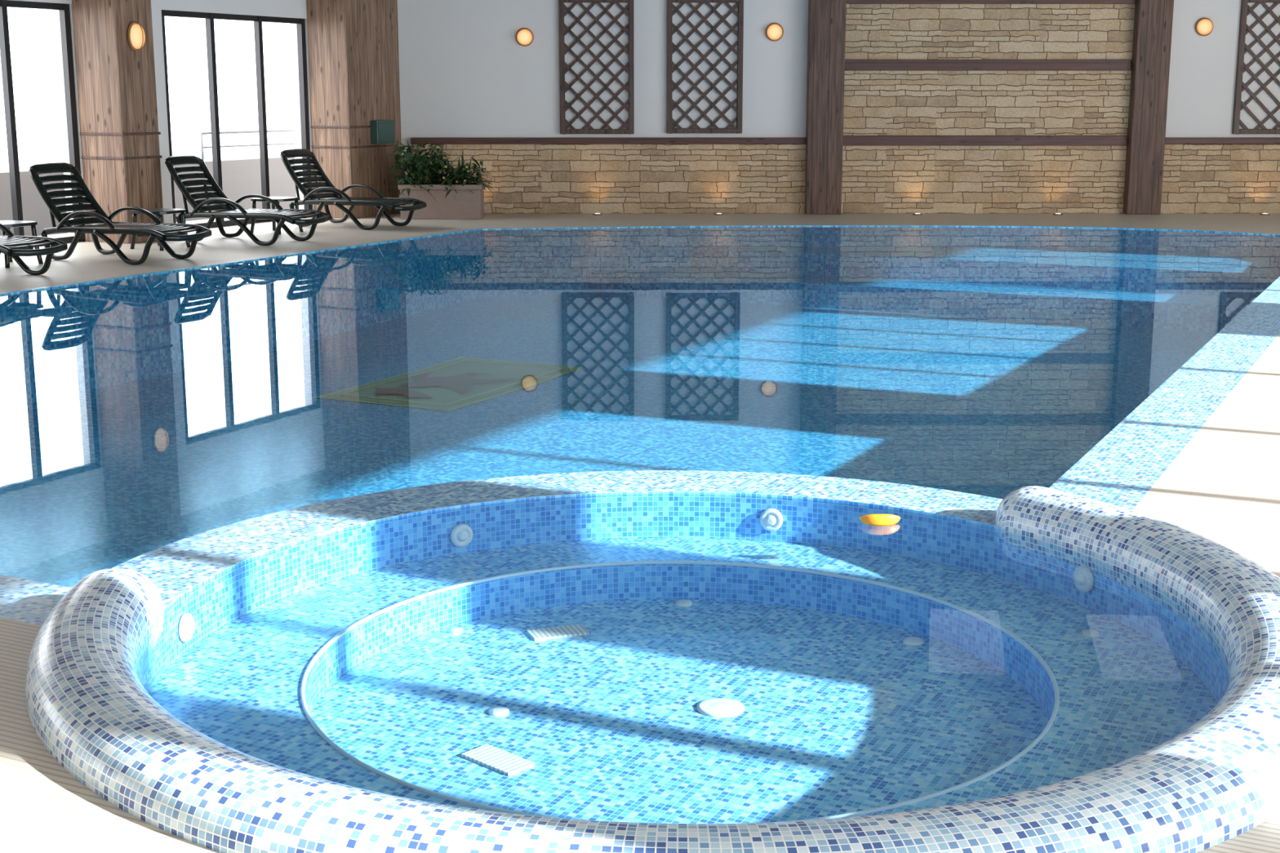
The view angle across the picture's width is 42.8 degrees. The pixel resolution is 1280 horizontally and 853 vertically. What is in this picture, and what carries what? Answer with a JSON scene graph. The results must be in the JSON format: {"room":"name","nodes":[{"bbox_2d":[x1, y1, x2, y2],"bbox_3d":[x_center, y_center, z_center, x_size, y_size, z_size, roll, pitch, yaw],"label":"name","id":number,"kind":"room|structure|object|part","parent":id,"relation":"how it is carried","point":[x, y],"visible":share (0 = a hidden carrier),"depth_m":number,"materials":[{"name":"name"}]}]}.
{"room":"indoor swimming pool","nodes":[
{"label":"indoor swimming pool","id":0,"kind":"room"},
{"bbox_2d":[13,0,315,241],"bbox_3d":[-9.693,-2.881,12.578,0.300,4.000,24.300,6,13,26],"label":"wall","id":1,"kind":"structure","parent":0,"point":[276,8],"depth_m":20.03,"materials":[{"name":"white paint"}]},
{"bbox_2d":[0,0,85,244],"bbox_3d":[-7.122,-3.221,17.530,0.080,2.680,2.821,6,13,26],"label":"window","id":2,"kind":"structure","parent":1,"relation":"in","point":[64,8],"depth_m":18.09,"materials":[{"name":"black"}]},
{"bbox_2d":[161,9,312,231],"bbox_3d":[-5.215,-3.980,21.235,0.080,2.680,2.811,6,13,26],"label":"window","id":3,"kind":"structure","parent":1,"relation":"in","point":[209,18],"depth_m":21.41,"materials":[{"name":"black"}]},
{"bbox_2d":[0,213,1279,852],"bbox_3d":[-0.032,-0.156,9.240,30.531,0.001,29.644,0,12,0],"label":"floor","id":4,"kind":"structure","parent":0,"point":[1223,487],"depth_m":7.83,"materials":[{"name":"beige tile"}]},
{"bbox_2d":[0,220,43,267],"bbox_3d":[-6.348,-1.835,16.387,0.480,0.427,0.480,6,13,26],"label":"side table","id":5,"kind":"object","parent":4,"relation":"on","point":[8,224],"visible":0.6,"depth_m":16.34,"materials":[{"name":"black plastic"}]},
{"bbox_3d":[-6.261,-1.770,16.130,0.044,0.403,0.094,-4,12,-18],"label":"leg","id":6,"kind":"part","parent":5,"relation":"part of","materials":[{"name":"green plastic"}]},
{"bbox_3d":[-6.083,-1.841,16.475,0.094,0.403,0.044,-4,12,-18],"label":"leg","id":7,"kind":"part","parent":5,"relation":"part of","materials":[{"name":"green plastic"}]},
{"bbox_2d":[0,222,67,275],"bbox_3d":[-6.319,-1.898,15.317,1.903,0.976,0.732,5,13,25],"label":"sun lounger","id":8,"kind":"object","parent":4,"relation":"on","point":[11,242],"visible":1,"depth_m":15.23,"materials":[{"name":"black plastic"}]},
{"bbox_3d":[-6.315,-1.895,15.689,0.803,0.222,0.057,5,13,25],"label":"armrest","id":9,"kind":"part","parent":8,"relation":"part of","materials":[{"name":"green plastic"}]},
{"bbox_3d":[-6.150,-1.725,15.270,1.240,0.058,0.621,5,13,25],"label":"seat","id":10,"kind":"part","parent":8,"relation":"part of","materials":[{"name":"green plastic"}]},
{"bbox_3d":[-5.837,-1.616,15.524,0.809,0.341,0.052,5,13,25],"label":"leg","id":11,"kind":"part","parent":8,"relation":"part of","materials":[{"name":"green plastic"}]},
{"bbox_3d":[-6.227,-1.707,15.311,1.698,0.131,0.703,5,13,25],"label":"frame","id":12,"kind":"part","parent":8,"relation":"part of","materials":[{"name":"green plastic"}]},
{"bbox_2d":[71,0,164,243],"bbox_3d":[-5.999,-4.129,18.698,0.660,3.990,0.610,6,13,26],"label":"wooden column","id":13,"kind":"structure","parent":4,"relation":"on","point":[119,133],"depth_m":18.59,"materials":[{"name":"brown wood"}]},
{"bbox_2d":[127,21,145,51],"bbox_3d":[-5.663,-4.409,18.445,0.134,0.333,0.230,6,13,26],"label":"wall sconce","id":14,"kind":"object","parent":13,"relation":"attached to","point":[135,33],"visible":1,"depth_m":18.39,"materials":[{"name":"brown glass"}]},
{"bbox_3d":[-5.706,-4.413,18.467,0.036,0.333,0.230,6,13,26],"label":"plate","id":15,"kind":"part","parent":14,"relation":"part of","materials":[{"name":"brown wood"}]},
{"bbox_3d":[-5.654,-4.408,18.441,0.090,0.281,0.194,6,13,26],"label":"glass","id":16,"kind":"part","parent":14,"relation":"part of","materials":[{"name":"beige glass"}]},
{"bbox_2d":[28,162,211,265],"bbox_3d":[-5.361,-2.208,16.831,1.903,0.976,0.732,6,13,26],"label":"sun lounger","id":17,"kind":"object","parent":4,"relation":"on","point":[101,224],"visible":0.97,"depth_m":16.91,"materials":[{"name":"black plastic"}]},
{"bbox_3d":[-5.946,-1.878,16.811,0.561,0.331,0.052,6,13,26],"label":"leg","id":18,"kind":"part","parent":17,"relation":"part of","materials":[{"name":"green plastic"}]},
{"bbox_3d":[-5.976,-2.427,17.103,0.524,0.656,0.681,6,13,26],"label":"backrest","id":19,"kind":"part","parent":17,"relation":"part of","materials":[{"name":"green plastic"}]},
{"bbox_3d":[-5.646,-2.087,16.625,0.803,0.222,0.057,6,13,26],"label":"armrest","id":20,"kind":"part","parent":17,"relation":"part of","materials":[{"name":"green plastic"}]},
{"bbox_3d":[-5.640,-2.000,17.406,0.561,0.331,0.052,6,13,26],"label":"leg","id":21,"kind":"part","parent":17,"relation":"part of","materials":[{"name":"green plastic"}]},
{"bbox_3d":[-5.182,-1.802,16.434,0.809,0.341,0.052,6,13,26],"label":"leg","id":22,"kind":"part","parent":17,"relation":"part of","materials":[{"name":"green plastic"}]},
{"bbox_3d":[-5.269,-2.017,16.823,1.698,0.131,0.703,6,13,26],"label":"frame","id":23,"kind":"part","parent":17,"relation":"part of","materials":[{"name":"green plastic"}]},
{"bbox_3d":[-5.349,-2.205,17.203,0.803,0.222,0.057,6,13,26],"label":"armrest","id":24,"kind":"part","parent":17,"relation":"part of","materials":[{"name":"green plastic"}]},
{"bbox_3d":[-5.193,-2.034,16.780,1.240,0.058,0.621,6,13,26],"label":"seat","id":25,"kind":"part","parent":17,"relation":"part of","materials":[{"name":"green plastic"}]},
{"bbox_3d":[-4.876,-1.924,17.028,0.809,0.341,0.052,6,13,26],"label":"leg","id":26,"kind":"part","parent":17,"relation":"part of","materials":[{"name":"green plastic"}]},
{"bbox_2d":[129,208,190,250],"bbox_3d":[-5.336,-2.193,18.136,0.480,0.427,0.480,6,13,26],"label":"side table","id":27,"kind":"object","parent":4,"relation":"on","point":[158,212],"visible":0.58,"depth_m":18.05,"materials":[{"name":"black plastic"}]},
{"bbox_3d":[-5.601,-2.164,18.053,0.094,0.403,0.044,-4,12,-18],"label":"leg","id":28,"kind":"part","parent":27,"relation":"part of","materials":[{"name":"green plastic"}]},
{"bbox_3d":[-5.249,-2.128,17.879,0.044,0.403,0.094,-4,12,-18],"label":"leg","id":29,"kind":"part","parent":27,"relation":"part of","materials":[{"name":"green plastic"}]},
{"bbox_3d":[-5.071,-2.199,18.224,0.094,0.403,0.044,-4,12,-18],"label":"leg","id":30,"kind":"part","parent":27,"relation":"part of","materials":[{"name":"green plastic"}]},
{"bbox_2d":[164,155,330,245],"bbox_3d":[-4.534,-2.626,18.873,1.903,0.976,0.732,5,13,24],"label":"sun lounger","id":31,"kind":"object","parent":4,"relation":"on","point":[224,207],"visible":0.93,"depth_m":18.95,"materials":[{"name":"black plastic"}]},
{"bbox_3d":[-5.116,-2.292,18.836,0.561,0.331,0.052,5,13,25],"label":"leg","id":32,"kind":"part","parent":31,"relation":"part of","materials":[{"name":"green plastic"}]},
{"bbox_3d":[-5.159,-2.841,19.127,0.524,0.656,0.681,5,13,25],"label":"backrest","id":33,"kind":"part","parent":31,"relation":"part of","materials":[{"name":"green plastic"}]},
{"bbox_3d":[-4.812,-2.503,18.659,0.803,0.222,0.057,5,13,25],"label":"armrest","id":34,"kind":"part","parent":31,"relation":"part of","materials":[{"name":"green plastic"}]},
{"bbox_3d":[-4.829,-2.416,19.439,0.561,0.331,0.052,5,13,25],"label":"leg","id":35,"kind":"part","parent":31,"relation":"part of","materials":[{"name":"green plastic"}]},
{"bbox_3d":[-4.441,-2.435,18.868,1.698,0.131,0.703,5,13,25],"label":"frame","id":36,"kind":"part","parent":31,"relation":"part of","materials":[{"name":"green plastic"}]},
{"bbox_3d":[-4.341,-2.222,18.481,0.809,0.341,0.052,5,13,24],"label":"leg","id":37,"kind":"part","parent":31,"relation":"part of","materials":[{"name":"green plastic"}]},
{"bbox_3d":[-4.533,-2.623,19.245,0.803,0.222,0.057,5,13,24],"label":"armrest","id":38,"kind":"part","parent":31,"relation":"part of","materials":[{"name":"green plastic"}]},
{"bbox_3d":[-4.364,-2.453,18.827,1.240,0.058,0.621,5,13,25],"label":"seat","id":39,"kind":"part","parent":31,"relation":"part of","materials":[{"name":"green plastic"}]},
{"bbox_3d":[-4.053,-2.345,19.084,0.809,0.341,0.052,5,13,25],"label":"leg","id":40,"kind":"part","parent":31,"relation":"part of","materials":[{"name":"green plastic"}]},
{"bbox_2d":[250,196,303,234],"bbox_3d":[-4.502,-2.614,20.192,0.480,0.427,0.480,6,13,26],"label":"side table","id":41,"kind":"object","parent":4,"relation":"on","point":[277,199],"visible":0.64,"depth_m":20.11,"materials":[{"name":"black plastic"}]},
{"bbox_3d":[-4.767,-2.585,20.109,0.094,0.403,0.044,-4,12,-18],"label":"leg","id":42,"kind":"part","parent":41,"relation":"part of","materials":[{"name":"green plastic"}]},
{"bbox_3d":[-4.589,-2.656,20.455,0.044,0.403,0.094,-4,12,-18],"label":"leg","id":43,"kind":"part","parent":41,"relation":"part of","materials":[{"name":"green plastic"}]},
{"bbox_3d":[-4.236,-2.620,20.281,0.094,0.403,0.044,-4,12,-18],"label":"leg","id":44,"kind":"part","parent":41,"relation":"part of","materials":[{"name":"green plastic"}]},
{"bbox_2d":[280,148,426,230],"bbox_3d":[-3.697,-3.066,21.020,1.903,0.976,0.732,6,13,28],"label":"sun lounger","id":45,"kind":"object","parent":4,"relation":"on","point":[335,196],"visible":0.88,"depth_m":21.11,"materials":[{"name":"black plastic"}]},
{"bbox_3d":[-4.285,-2.739,21.018,0.561,0.331,0.052,6,13,28],"label":"leg","id":46,"kind":"part","parent":45,"relation":"part of","materials":[{"name":"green plastic"}]},
{"bbox_3d":[-4.303,-3.288,21.310,0.524,0.656,0.681,6,13,28],"label":"backrest","id":47,"kind":"part","parent":45,"relation":"part of","materials":[{"name":"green plastic"}]},
{"bbox_3d":[-3.989,-2.946,20.823,0.803,0.222,0.057,6,13,28],"label":"armrest","id":48,"kind":"part","parent":45,"relation":"part of","materials":[{"name":"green plastic"}]},
{"bbox_3d":[-3.961,-2.859,21.603,0.561,0.331,0.052,6,13,28],"label":"leg","id":49,"kind":"part","parent":45,"relation":"part of","materials":[{"name":"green plastic"}]},
{"bbox_3d":[-3.607,-2.874,21.009,1.698,0.131,0.703,6,13,28],"label":"frame","id":50,"kind":"part","parent":45,"relation":"part of","materials":[{"name":"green plastic"}]},
{"bbox_3d":[-3.533,-2.659,20.618,0.809,0.341,0.052,6,13,28],"label":"leg","id":51,"kind":"part","parent":45,"relation":"part of","materials":[{"name":"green plastic"}]},
{"bbox_3d":[-3.675,-3.062,21.391,0.803,0.222,0.057,6,13,28],"label":"armrest","id":52,"kind":"part","parent":45,"relation":"part of","materials":[{"name":"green plastic"}]},
{"bbox_3d":[-3.533,-2.891,20.965,1.240,0.058,0.621,6,13,28],"label":"seat","id":53,"kind":"part","parent":45,"relation":"part of","materials":[{"name":"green plastic"}]},
{"bbox_3d":[-3.209,-2.779,21.203,0.809,0.341,0.052,6,13,28],"label":"leg","id":54,"kind":"part","parent":45,"relation":"part of","materials":[{"name":"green plastic"}]},
{"bbox_2d":[306,0,402,218],"bbox_3d":[-3.841,-4.987,22.891,0.660,3.990,1.735,6,13,26],"label":"wooden column","id":55,"kind":"structure","parent":4,"relation":"on","point":[353,56],"depth_m":22.35,"materials":[{"name":"brown wood"}]},
{"bbox_2d":[369,120,395,143],"bbox_3d":[-3.579,-4.104,22.739,0.132,0.320,0.420,6,13,26],"label":"box","id":56,"kind":"object","parent":55,"relation":"attached to","point":[382,131],"visible":1,"depth_m":22.63,"materials":[{"name":"teal paint"}]},
{"bbox_3d":[-3.525,-4.099,22.713,0.012,0.260,0.360,6,13,26],"label":"lid","id":57,"kind":"part","parent":56,"relation":"part of","materials":[{"name":"teal paint"}]},
{"bbox_2d":[383,140,493,219],"bbox_3d":[-2.749,-3.398,22.389,1.473,1.070,0.901,0,12,0],"label":"potted plant","id":58,"kind":"object","parent":4,"relation":"on","point":[454,199],"visible":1,"depth_m":22.26,"materials":[{"name":"green plant"}]},
{"bbox_2d":[0,225,1279,625],"bbox_3d":[0.928,-0.722,14.795,11.100,1.120,21.630,6,13,26],"label":"swimming pool","id":59,"kind":"object","parent":4,"relation":"in","point":[170,428],"visible":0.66,"depth_m":14.84,"materials":[{"name":"liquid"}]},
{"bbox_2d":[314,356,582,411],"bbox_3d":[-1.746,-0.430,15.460,1.450,0.028,2.420,6,13,26],"label":"pool emblem","id":60,"kind":"object","parent":59,"relation":"on","point":[460,382],"visible":1,"depth_m":15.31,"materials":[{"name":"yellow"}]},
{"bbox_2d":[25,485,1279,852],"bbox_3d":[0.141,0.767,5.279,4.083,0.520,3.779,0,12,0],"label":"hot tub","id":61,"kind":"object","parent":4,"relation":"in","point":[629,672],"visible":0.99,"depth_m":5.50,"materials":[{"name":"tile"}]},
{"bbox_2d":[858,514,900,526],"bbox_3d":[0.970,0.375,6.586,0.167,0.048,0.045,0,12,0],"label":"bowl","id":62,"kind":"object","parent":61,"relation":"on","point":[876,520],"visible":1,"depth_m":6.57,"materials":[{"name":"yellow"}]},
{"bbox_2d":[804,0,846,214],"bbox_3d":[2.610,-4.996,22.931,0.500,3.990,0.255,0,12,0],"label":"wooden column","id":63,"kind":"structure","parent":4,"relation":"on","point":[826,18],"depth_m":22.91,"materials":[{"name":"brown wood"}]},
{"bbox_2d":[1122,0,1173,214],"bbox_3d":[7.160,-4.996,22.931,0.480,3.990,0.255,0,12,0],"label":"wooden column","id":64,"kind":"structure","parent":4,"relation":"on","point":[1153,19],"depth_m":22.92,"materials":[{"name":"brown wood"}]},
{"bbox_2d":[397,0,1279,182],"bbox_3d":[5.350,-5.057,23.207,19.700,4.000,0.300,0,12,0],"label":"wall","id":65,"kind":"structure","parent":0,"point":[464,72],"depth_m":23.05,"materials":[{"name":"white paint"}]},
{"bbox_2d":[515,27,533,46],"bbox_3d":[-1.620,-5.463,22.897,0.256,0.256,0.135,0,12,0],"label":"wall sconce","id":66,"kind":"object","parent":65,"relation":"attached to","point":[524,36],"visible":1,"depth_m":22.87,"materials":[{"name":"brown glass"}]},
{"bbox_2d":[558,0,634,134],"bbox_3d":[-0.610,-5.079,23.012,1.050,1.892,0.065,0,12,0],"label":"lattice panel","id":67,"kind":"object","parent":65,"relation":"attached to","point":[629,129],"visible":1,"depth_m":23.00,"materials":[{"name":"brown wood"}]},
{"bbox_2d":[411,144,805,213],"bbox_3d":[-0.445,-3.542,23.334,5.610,0.980,0.060,0,12,0],"label":"cladding","id":68,"kind":"object","parent":65,"relation":"attached to","point":[526,178],"visible":0.79,"depth_m":23.30,"materials":[{"name":"beige stone"}]},
{"bbox_2d":[410,137,806,144],"bbox_3d":[-0.445,-4.060,23.197,5.610,0.090,0.120,0,12,0],"label":"trim","id":69,"kind":"structure","parent":65,"relation":"attached to","point":[422,140],"depth_m":23.14,"materials":[{"name":"red wood"}]},
{"bbox_2d":[666,0,743,133],"bbox_3d":[0.915,-5.083,23.011,1.070,1.882,0.065,0,12,0],"label":"lattice panel","id":70,"kind":"object","parent":65,"relation":"attached to","point":[670,129],"visible":1,"depth_m":23.00,"materials":[{"name":"brown wood"}]},
{"bbox_2d":[765,22,783,41],"bbox_3d":[1.890,-5.532,22.883,0.256,0.256,0.135,0,12,0],"label":"wall sconce","id":71,"kind":"object","parent":65,"relation":"attached to","point":[774,31],"visible":1,"depth_m":22.85,"materials":[{"name":"brown glass"}]},
{"bbox_2d":[842,135,1127,145],"bbox_3d":[4.885,-4.058,23.162,4.030,0.140,0.070,0,12,0],"label":"trim","id":72,"kind":"structure","parent":65,"relation":"attached to","point":[847,140],"depth_m":23.12,"materials":[{"name":"red wood"}]},
{"bbox_2d":[840,2,1135,213],"bbox_3d":[4.890,-5.011,23.033,4.060,3.980,0.060,0,12,0],"label":"cladding","id":73,"kind":"object","parent":65,"relation":"attached to","point":[876,179],"visible":0.89,"depth_m":23.11,"materials":[{"name":"beige stone"}]},
{"bbox_2d":[844,59,1131,70],"bbox_3d":[4.885,-5.082,22.952,4.030,0.150,0.070,0,12,0],"label":"trim","id":74,"kind":"structure","parent":65,"relation":"attached to","point":[850,64],"depth_m":22.91,"materials":[{"name":"red wood"}]},
{"bbox_2d":[846,0,1135,4],"bbox_3d":[4.885,-5.968,22.771,4.030,0.140,0.070,0,12,0],"label":"trim","id":75,"kind":"structure","parent":65,"relation":"attached to","point":[848,2],"depth_m":22.75,"materials":[{"name":"red wood"}]},
{"bbox_2d":[1195,17,1213,35],"bbox_3d":[7.920,-5.601,22.869,0.256,0.256,0.135,0,12,0],"label":"wall sconce","id":76,"kind":"object","parent":65,"relation":"attached to","point":[1203,26],"visible":1,"depth_m":22.84,"materials":[{"name":"brown glass"}]},
{"bbox_2d":[1160,144,1279,213],"bbox_3d":[11.050,-3.542,23.334,7.300,0.980,0.060,0,12,0],"label":"cladding","id":77,"kind":"object","parent":65,"relation":"attached to","point":[1197,178],"visible":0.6,"depth_m":23.30,"materials":[{"name":"beige stone"}]},
{"bbox_2d":[1164,137,1279,144],"bbox_3d":[11.050,-4.060,23.197,7.300,0.090,0.120,0,12,0],"label":"trim","id":78,"kind":"structure","parent":65,"relation":"attached to","point":[1168,140],"depth_m":23.14,"materials":[{"name":"brown wood"}]},
{"bbox_2d":[1231,0,1279,134],"bbox_3d":[8.945,-5.079,23.012,1.050,1.892,0.065,0,12,0],"label":"lattice panel","id":79,"kind":"object","parent":65,"relation":"attached to","point":[1245,6],"visible":1,"depth_m":23.00,"materials":[{"name":"brown wood"}]},
{"label":"outside","id":80,"kind":"structure","parent":0,"visible":0},
{"bbox_2d":[0,139,294,237],"bbox_3d":[-17.131,-3.783,27.827,26.601,0.150,80.002,6,13,26],"label":"floor","id":81,"kind":"structure","parent":80,"point":[27,158],"depth_m":49.35,"materials":[{"name":"grey"}]},
{"bbox_2d":[0,156,296,235],"bbox_3d":[-7.313,-3.040,21.781,0.200,0.820,26.001,6,13,26],"label":"parapet","id":82,"kind":"object","parent":81,"relation":"on","point":[240,177],"depth_m":23.86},
{"bbox_2d":[200,128,293,160],"bbox_3d":[-5.062,-4.542,26.031,0.033,0.417,5.633,6,13,26],"label":"handrail","id":83,"kind":"object","parent":82,"relation":"on","point":[202,147],"visible":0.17,"depth_m":24.28,"materials":[{"name":"grey metal"}]}
]}

